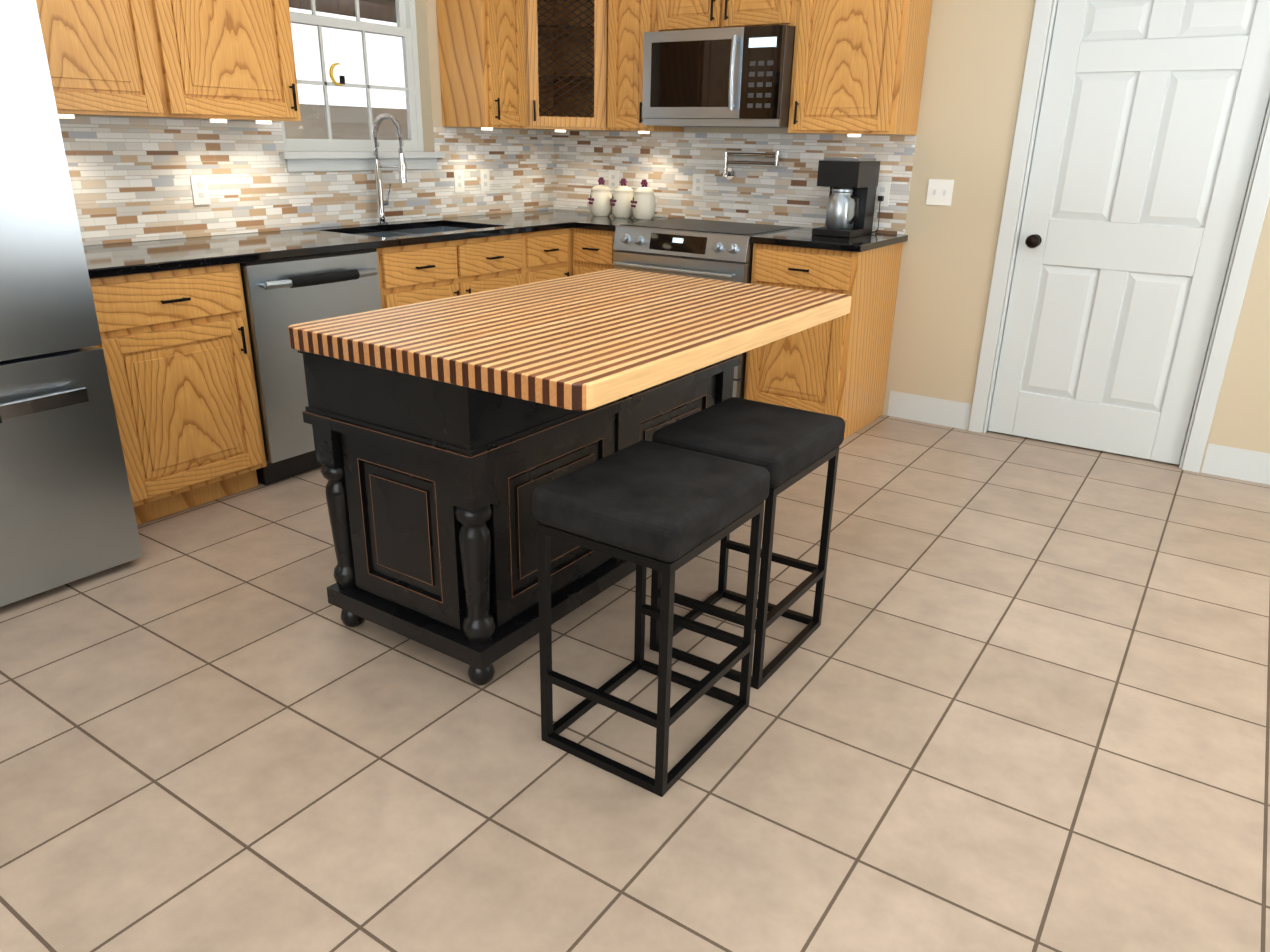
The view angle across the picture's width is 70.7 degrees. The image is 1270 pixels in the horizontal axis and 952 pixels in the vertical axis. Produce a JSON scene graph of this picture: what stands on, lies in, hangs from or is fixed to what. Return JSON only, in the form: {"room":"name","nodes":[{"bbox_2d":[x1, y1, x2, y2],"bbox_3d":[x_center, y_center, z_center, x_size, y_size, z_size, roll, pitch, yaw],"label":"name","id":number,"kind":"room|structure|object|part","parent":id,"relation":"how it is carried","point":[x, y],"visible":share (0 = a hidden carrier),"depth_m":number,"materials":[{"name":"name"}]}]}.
{"room":"kitchen","nodes":[
{"label":"kitchen","id":0,"kind":"room"},
{"bbox_2d":[74,0,551,245],"bbox_3d":[-2.621,-1.048,2.510,0.140,2.750,7.680,14,24,31],"label":"wall","id":1,"kind":"structure","parent":0,"point":[426,10],"depth_m":4.52,"materials":[{"name":"beige paint"}]},
{"bbox_2d":[36,0,191,118],"bbox_3d":[-1.924,-1.705,2.901,0.322,0.990,0.641,14,24,31],"label":"upper cabinet","id":2,"kind":"object","parent":1,"relation":"attached to","point":[115,58],"depth_m":3.01,"materials":[{"name":"brown wood"}]},
{"bbox_2d":[58,114,73,117],"bbox_3d":[-1.946,-1.226,3.051,0.058,0.011,0.060,14,24,31],"label":"puck light","id":3,"kind":"object","parent":2,"relation":"attached to","point":[59,115],"depth_m":3.03,"materials":[{"name":"white plastic"}]},
{"bbox_2d":[176,0,300,120],"bbox_3d":[-1.644,-1.845,3.290,0.322,0.990,0.641,14,24,31],"label":"upper cabinet","id":4,"kind":"object","parent":1,"relation":"attached to","point":[210,59],"depth_m":3.36,"materials":[{"name":"brown wood"}]},
{"bbox_2d":[210,119,226,122],"bbox_3d":[-1.626,-1.386,3.494,0.058,0.011,0.060,14,24,31],"label":"puck light","id":5,"kind":"object","parent":4,"relation":"attached to","point":[211,120],"depth_m":3.47,"materials":[{"name":"white plastic"}]},
{"bbox_2d":[256,121,271,123],"bbox_3d":[-1.513,-1.442,3.650,0.058,0.011,0.060,14,24,31],"label":"puck light","id":6,"kind":"object","parent":4,"relation":"attached to","point":[270,122],"depth_m":3.63,"materials":[{"name":"white plastic"}]},
{"bbox_2d":[59,116,554,245],"bbox_3d":[-1.378,-1.410,4.199,0.005,0.452,3.169,14,24,31],"label":"tile backsplash","id":7,"kind":"structure","parent":1,"relation":"attached to","point":[130,179],"depth_m":3.82,"materials":[{"name":"tile"}]},
{"bbox_2d":[190,175,210,204],"bbox_3d":[-1.774,-1.168,3.655,0.007,0.114,0.070,14,24,31],"label":"outlet","id":8,"kind":"object","parent":7,"relation":"attached to","point":[199,184],"depth_m":3.65,"materials":[{"name":"white plastic"}]},
{"bbox_2d":[454,170,464,191],"bbox_3d":[-0.943,-1.584,4.807,0.007,0.114,0.070,14,24,31],"label":"outlet","id":9,"kind":"object","parent":7,"relation":"attached to","point":[458,174],"depth_m":4.80,"materials":[{"name":"white plastic"}]},
{"bbox_2d":[480,169,489,190],"bbox_3d":[-0.831,-1.640,4.963,0.007,0.114,0.070,14,24,31],"label":"outlet","id":10,"kind":"object","parent":7,"relation":"attached to","point":[484,173],"depth_m":4.96,"materials":[{"name":"white plastic"}]},
{"bbox_2d":[288,0,396,22],"bbox_3d":[-1.710,-2.639,4.234,0.700,0.650,3.200,14,24,31],"label":"canopy","id":11,"kind":"object","parent":1,"relation":"attached to","point":[376,7],"depth_m":4.73,"materials":[{"name":"black"}]},
{"bbox_2d":[279,0,444,171],"bbox_3d":[-1.320,-2.052,4.126,0.184,1.215,0.960,14,24,31],"label":"window","id":12,"kind":"structure","parent":1,"relation":"in","point":[330,153],"depth_m":4.28,"materials":[{"name":"white wood"}]},
{"bbox_2d":[436,0,526,128],"bbox_3d":[-0.757,-2.280,4.495,0.350,0.990,0.305,14,24,31],"label":"upper cabinet","id":13,"kind":"object","parent":1,"relation":"attached to","point":[481,44],"visible":0.98,"depth_m":4.47,"materials":[{"name":"brown wood"}]},
{"bbox_2d":[500,0,611,130],"bbox_3d":[-0.397,-2.380,4.781,0.607,0.990,0.613,14,24,31],"label":"upper cabinet","id":14,"kind":"object","parent":1,"relation":"attached to","point":[566,57],"depth_m":4.71,"materials":[{"name":"brown wood"}]},
{"bbox_3d":[-0.359,-2.308,4.592,0.318,0.990,0.320,14,24,31],"label":"corner cabinet","id":15,"kind":"part","parent":14,"relation":"part of","materials":[{"name":"brown wood"}]},
{"bbox_2d":[0,415,1269,951],"bbox_3d":[-0.356,0.873,1.570,5.680,0.100,7.680,14,24,31],"label":"floor","id":16,"kind":"structure","parent":0,"point":[1010,693],"depth_m":2.09,"materials":[{"name":"tile"}]},
{"bbox_2d":[0,0,142,606],"bbox_3d":[-2.163,-0.492,2.418,0.889,1.790,0.972,14,24,31],"label":"fridge","id":17,"kind":"object","parent":16,"relation":"on","point":[67,513],"visible":1,"depth_m":2.55,"materials":[{"name":"silver metal"}]},
{"bbox_2d":[90,263,266,524],"bbox_3d":[-1.850,-0.331,3.295,0.618,0.884,0.626,14,24,31],"label":"base cabinet","id":18,"kind":"object","parent":16,"relation":"on","point":[176,346],"depth_m":3.14,"materials":[{"name":"brown wood"}]},
{"bbox_2d":[240,249,381,484],"bbox_3d":[-1.470,-0.499,3.760,0.677,0.881,0.610,14,24,31],"label":"dishwasher","id":19,"kind":"object","parent":16,"relation":"on","point":[281,296],"visible":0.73,"depth_m":3.48,"materials":[{"name":"silver metal"}]},
{"bbox_2d":[430,226,569,299],"bbox_3d":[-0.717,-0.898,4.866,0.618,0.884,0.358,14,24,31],"label":"base cabinet","id":20,"kind":"object","parent":16,"relation":"on","point":[474,265],"depth_m":4.32,"materials":[{"name":"brown wood"}]},
{"bbox_2d":[298,350,740,684],"bbox_3d":[-0.261,-0.071,2.779,0.605,0.818,1.305,14,24,31],"label":"kitchen island","id":21,"kind":"object","parent":16,"relation":"on","point":[432,486],"visible":0.54,"depth_m":2.30,"materials":[{"name":"black wood"}]},
{"bbox_2d":[288,269,850,410],"bbox_3d":[-0.089,-0.449,2.551,0.940,0.055,1.430,14,24,31],"label":"island countertop","id":22,"kind":"structure","parent":21,"relation":"on","point":[586,341],"depth_m":2.23,"materials":[{"name":"wood"}]},
{"bbox_2d":[570,228,572,275],"bbox_3d":[-0.448,-1.033,5.239,0.618,0.884,0.714,14,24,31],"label":"base cabinet","id":23,"kind":"object","parent":16,"relation":"on","point":[571,269],"depth_m":4.79,"materials":[{"name":"brown wood"}]},
{"bbox_2d":[83,209,610,278],"bbox_3d":[-1.120,-1.116,4.119,0.637,0.030,3.168,14,24,31],"label":"countertop","id":24,"kind":"structure","parent":23,"relation":"on","point":[116,259],"depth_m":3.59,"materials":[{"name":"black stone"}]},
{"bbox_2d":[372,113,406,224],"bbox_3d":[-1.151,-1.448,4.239,0.219,0.504,0.083,14,24,31],"label":"faucet","id":25,"kind":"object","parent":24,"relation":"on","point":[401,166],"visible":0.98,"depth_m":4.21,"materials":[{"name":"silver metal"}]},
{"bbox_2d":[356,226,468,237],"bbox_3d":[-1.035,-1.051,4.281,0.452,0.200,0.792,14,24,31],"label":"sink","id":26,"kind":"object","parent":24,"relation":"in","point":[412,231],"visible":0.04,"depth_m":4.50,"materials":[{"name":"silver metal"}]},
{"bbox_2d":[588,177,611,215],"bbox_3d":[-0.194,-1.579,5.059,0.132,0.208,0.140,14,24,31],"label":"canister","id":27,"kind":"object","parent":24,"relation":"on","point":[599,202],"visible":1,"depth_m":5.02,"materials":[{"name":"beige ceramic"}]},
{"bbox_2d":[572,228,616,275],"bbox_3d":[-0.055,-0.953,5.047,0.302,0.884,0.618,14,24,31],"label":"base cabinet","id":28,"kind":"object","parent":16,"relation":"on","point":[592,250],"depth_m":4.70,"materials":[{"name":"brown wood"}]},
{"bbox_2d":[571,213,674,230],"bbox_3d":[-0.029,-1.372,4.859,0.243,0.030,0.648,14,24,31],"label":"countertop","id":29,"kind":"structure","parent":28,"relation":"on","point":[594,223],"depth_m":4.74,"materials":[{"name":"black stone"}]},
{"bbox_2d":[610,178,633,217],"bbox_3d":[-0.068,-1.551,4.992,0.132,0.208,0.140,14,24,31],"label":"canister","id":30,"kind":"object","parent":29,"relation":"on","point":[622,198],"visible":1,"depth_m":4.95,"materials":[{"name":"beige ceramic"}]},
{"bbox_2d":[630,179,655,219],"bbox_3d":[0.046,-1.517,4.908,0.132,0.208,0.140,14,24,31],"label":"canister","id":31,"kind":"object","parent":29,"relation":"on","point":[643,204],"visible":1,"depth_m":4.87,"materials":[{"name":"beige ceramic"}]},
{"bbox_2d":[532,440,769,796],"bbox_3d":[0.039,0.300,2.061,0.360,0.639,0.430,14,24,31],"label":"stool","id":32,"kind":"object","parent":16,"relation":"on","point":[667,511],"visible":1,"depth_m":1.93,"materials":[{"name":"fabric"}]},
{"bbox_3d":[0.044,0.040,1.964,0.360,0.083,0.430,14,24,31],"label":"seat","id":33,"kind":"part","parent":32,"relation":"part of","materials":[{"name":"fabric"}]},
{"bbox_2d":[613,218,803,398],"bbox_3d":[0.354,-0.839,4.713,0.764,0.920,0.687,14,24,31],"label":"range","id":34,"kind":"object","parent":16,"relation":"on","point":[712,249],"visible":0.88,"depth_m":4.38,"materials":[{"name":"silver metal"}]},
{"bbox_2d":[649,397,844,689],"bbox_3d":[0.299,0.161,2.447,0.360,0.639,0.430,14,24,31],"label":"stool","id":35,"kind":"object","parent":16,"relation":"on","point":[786,447],"visible":0.81,"depth_m":2.33,"materials":[{"name":"fabric"}]},
{"bbox_3d":[0.304,-0.099,2.349,0.360,0.083,0.430,14,24,31],"label":"seat","id":36,"kind":"part","parent":35,"relation":"part of","materials":[{"name":"fabric"}]},
{"bbox_2d":[744,242,902,438],"bbox_3d":[0.920,-0.703,4.434,0.515,0.884,0.618,14,24,31],"label":"base cabinet","id":37,"kind":"object","parent":16,"relation":"on","point":[838,366],"depth_m":4.19,"materials":[{"name":"brown wood"}]},
{"bbox_2d":[750,228,907,251],"bbox_3d":[0.933,-1.128,4.261,0.535,0.030,0.633,14,24,31],"label":"countertop","id":38,"kind":"structure","parent":37,"relation":"on","point":[803,237],"depth_m":4.10,"materials":[{"name":"black stone"}]},
{"bbox_2d":[812,157,883,237],"bbox_3d":[1.028,-1.339,4.286,0.218,0.350,0.346,14,24,31],"label":"coffee maker","id":39,"kind":"object","parent":38,"relation":"on","point":[851,183],"visible":1,"depth_m":4.20,"materials":[{"name":"black plastic"}]},
{"bbox_2d":[558,0,1269,471],"bbox_3d":[1.783,-1.522,4.006,5.370,2.750,0.140,14,24,31],"label":"wall","id":40,"kind":"structure","parent":0,"point":[976,56],"depth_m":4.12,"materials":[{"name":"beige paint"}]},
{"bbox_2d":[607,0,683,131],"bbox_3d":[0.061,-2.324,4.658,0.298,0.990,0.322,14,24,31],"label":"upper cabinet","id":41,"kind":"object","parent":40,"relation":"attached to","point":[628,20],"depth_m":4.61,"materials":[{"name":"brown wood"}]},
{"bbox_2d":[655,0,794,31],"bbox_3d":[0.503,-2.425,4.302,0.760,0.535,0.322,14,24,31],"label":"upper cabinet","id":42,"kind":"object","parent":40,"relation":"attached to","point":[670,15],"depth_m":4.25,"materials":[{"name":"brown wood"}]},
{"bbox_2d":[642,25,795,127],"bbox_3d":[0.452,-1.952,4.415,0.754,0.427,0.468,14,24,31],"label":"microwave","id":43,"kind":"object","parent":42,"relation":"attached to","point":[736,77],"visible":0.98,"depth_m":4.24,"materials":[{"name":"silver metal"}]},
{"bbox_2d":[555,131,915,234],"bbox_3d":[0.426,-1.620,4.855,2.159,0.452,0.005,14,24,31],"label":"tile backsplash","id":44,"kind":"structure","parent":40,"relation":"attached to","point":[788,193],"depth_m":4.80,"materials":[{"name":"tile"}]},
{"bbox_2d":[608,170,618,190],"bbox_3d":[-0.125,-1.718,5.209,0.070,0.114,0.007,14,24,31],"label":"outlet","id":45,"kind":"object","parent":44,"relation":"attached to","point":[613,174],"depth_m":5.20,"materials":[{"name":"white plastic"}]},
{"bbox_2d":[692,174,704,195],"bbox_3d":[0.347,-1.597,4.912,0.070,0.114,0.007,14,24,31],"label":"outlet","id":46,"kind":"object","parent":44,"relation":"attached to","point":[698,179],"depth_m":4.91,"materials":[{"name":"white plastic"}]},
{"bbox_2d":[721,151,779,179],"bbox_3d":[0.599,-1.614,4.659,0.342,0.150,0.107,14,24,31],"label":"pot filler","id":47,"kind":"object","parent":44,"relation":"attached to","point":[728,173],"visible":1,"depth_m":4.64,"materials":[{"name":"silver metal"}]},
{"bbox_2d":[875,182,890,206],"bbox_3d":[1.207,-1.377,4.371,0.070,0.114,0.007,14,24,31],"label":"outlet","id":48,"kind":"object","parent":44,"relation":"attached to","point":[883,188],"depth_m":4.37,"materials":[{"name":"white plastic"}]},
{"bbox_2d":[788,0,931,134],"bbox_3d":[1.028,-2.077,4.050,0.520,0.990,0.322,14,24,31],"label":"upper cabinet","id":49,"kind":"object","parent":40,"relation":"attached to","point":[858,66],"depth_m":4.00,"materials":[{"name":"brown wood"}]},
{"bbox_2d":[848,134,860,136],"bbox_3d":[1.032,-1.602,4.211,0.058,0.011,0.060,14,24,31],"label":"puck light","id":50,"kind":"object","parent":49,"relation":"attached to","point":[849,135],"depth_m":4.19,"materials":[{"name":"white plastic"}]},
{"bbox_2d":[887,390,970,429],"bbox_3d":[1.495,-0.338,4.559,0.410,0.135,0.014,14,24,31],"label":"baseboard","id":51,"kind":"structure","parent":40,"relation":"attached to","point":[943,412],"depth_m":4.55,"materials":[{"name":"white wood"}]},
{"bbox_2d":[926,179,953,205],"bbox_3d":[1.437,-1.337,4.224,0.116,0.116,0.012,14,24,31],"label":"light switch","id":52,"kind":"object","parent":40,"relation":"attached to","point":[940,191],"depth_m":4.22,"materials":[{"name":"white plastic"}]},
{"bbox_2d":[968,0,1269,472],"bbox_3d":[2.132,-1.129,3.886,0.996,2.113,0.156,14,24,31],"label":"door frame","id":53,"kind":"structure","parent":40,"relation":"attached to","point":[1248,232],"depth_m":3.88,"materials":[{"name":"white wood"}]},
{"bbox_2d":[988,0,1269,464],"bbox_3d":[2.105,-1.077,3.852,0.842,2.022,0.105,14,24,31],"label":"door","id":54,"kind":"structure","parent":40,"relation":"in","point":[1151,120],"depth_m":3.85,"materials":[{"name":"white wood"}]},
{"bbox_2d":[1201,443,1269,484],"bbox_3d":[3.225,0.105,3.472,1.752,0.135,0.014,14,24,31],"label":"baseboard","id":55,"kind":"structure","parent":40,"relation":"attached to","point":[1238,463],"depth_m":3.86,"materials":[{"name":"white wood"}]},
{"label":"outside","id":56,"kind":"structure","parent":0,"visible":0},
{"bbox_2d":[289,7,405,108],"bbox_3d":[-3.768,-3.335,5.338,0.050,7.000,9.000,14,24,31],"label":"sky","id":57,"kind":"structure","parent":56,"point":[339,95],"depth_m":7.46,"materials":[{"name":"white"}]},
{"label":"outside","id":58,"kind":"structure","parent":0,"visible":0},
{"bbox_2d":[284,104,407,139],"bbox_3d":[-3.335,-1.117,5.826,0.400,2.520,5.000,14,24,31],"label":"siding","id":59,"kind":"object","parent":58,"point":[351,119],"depth_m":6.67,"materials":[{"name":"beige"}]}
]}

